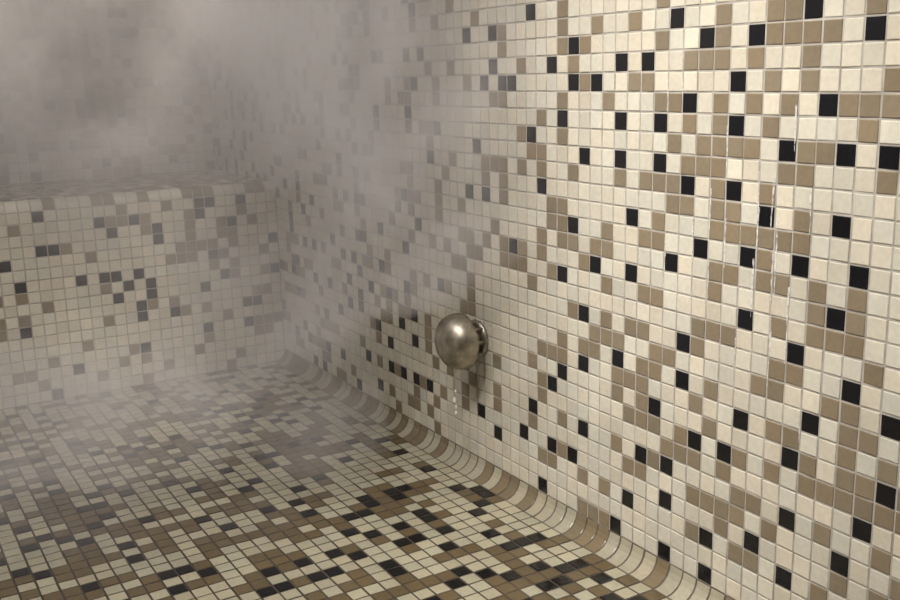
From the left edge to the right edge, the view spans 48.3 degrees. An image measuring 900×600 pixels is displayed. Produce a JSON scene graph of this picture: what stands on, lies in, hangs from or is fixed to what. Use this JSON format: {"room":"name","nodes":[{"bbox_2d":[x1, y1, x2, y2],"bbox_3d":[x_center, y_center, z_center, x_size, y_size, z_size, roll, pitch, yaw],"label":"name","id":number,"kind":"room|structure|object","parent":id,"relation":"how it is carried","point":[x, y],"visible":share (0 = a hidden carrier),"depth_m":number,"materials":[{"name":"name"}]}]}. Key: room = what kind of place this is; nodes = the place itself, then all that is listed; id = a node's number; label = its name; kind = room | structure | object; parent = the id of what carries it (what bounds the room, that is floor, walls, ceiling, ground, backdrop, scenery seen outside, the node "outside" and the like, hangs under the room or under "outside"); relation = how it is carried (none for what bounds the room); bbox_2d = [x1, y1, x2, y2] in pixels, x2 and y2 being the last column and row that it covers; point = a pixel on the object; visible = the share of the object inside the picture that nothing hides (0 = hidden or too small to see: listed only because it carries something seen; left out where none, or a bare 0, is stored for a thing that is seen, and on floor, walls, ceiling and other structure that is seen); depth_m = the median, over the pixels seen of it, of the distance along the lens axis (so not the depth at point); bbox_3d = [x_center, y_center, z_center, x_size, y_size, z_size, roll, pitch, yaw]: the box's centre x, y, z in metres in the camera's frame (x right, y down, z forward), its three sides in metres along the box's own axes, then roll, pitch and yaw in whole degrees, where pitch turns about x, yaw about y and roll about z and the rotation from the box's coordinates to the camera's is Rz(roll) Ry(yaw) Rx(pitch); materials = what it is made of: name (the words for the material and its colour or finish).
{"room":"spa","nodes":[
{"label":"spa","id":0,"kind":"room"},
{"bbox_2d":[0,0,214,183],"bbox_3d":[-1.512,-0.979,2.082,1.994,1.550,0.002,-9,15,-30],"label":"wall","id":1,"kind":"structure","parent":0,"point":[89,88],"depth_m":2.56,"materials":[{"name":"tile"}]},
{"bbox_2d":[0,361,669,599],"bbox_3d":[-0.414,0.568,0.629,1.950,0.002,3.253,-9,15,-30],"label":"floor","id":2,"kind":"structure","parent":0,"point":[252,482],"depth_m":1.63,"materials":[{"name":"tile"}]},
{"bbox_2d":[0,169,284,408],"bbox_3d":[-1.375,0.029,2.121,1.994,0.443,0.434,-9,15,-30],"label":"bench","id":3,"kind":"object","parent":2,"relation":"on","point":[116,282],"visible":1,"depth_m":2.27,"materials":[{"name":"tile"}]},
{"bbox_2d":[202,0,899,599],"bbox_3d":[0.293,-0.568,1.092,0.030,1.980,3.685,-9,15,-30],"label":"wall","id":4,"kind":"structure","parent":0,"point":[671,228],"depth_m":1.38,"materials":[{"name":"tile"}]},
{"bbox_2d":[434,313,488,369],"bbox_3d":[0.017,0.069,1.682,0.074,0.096,0.096,-9,15,-30],"label":"steam nozzle","id":5,"kind":"object","parent":4,"relation":"attached to","point":[459,340],"visible":1,"depth_m":1.65,"materials":[{"name":"metal"}]}
]}

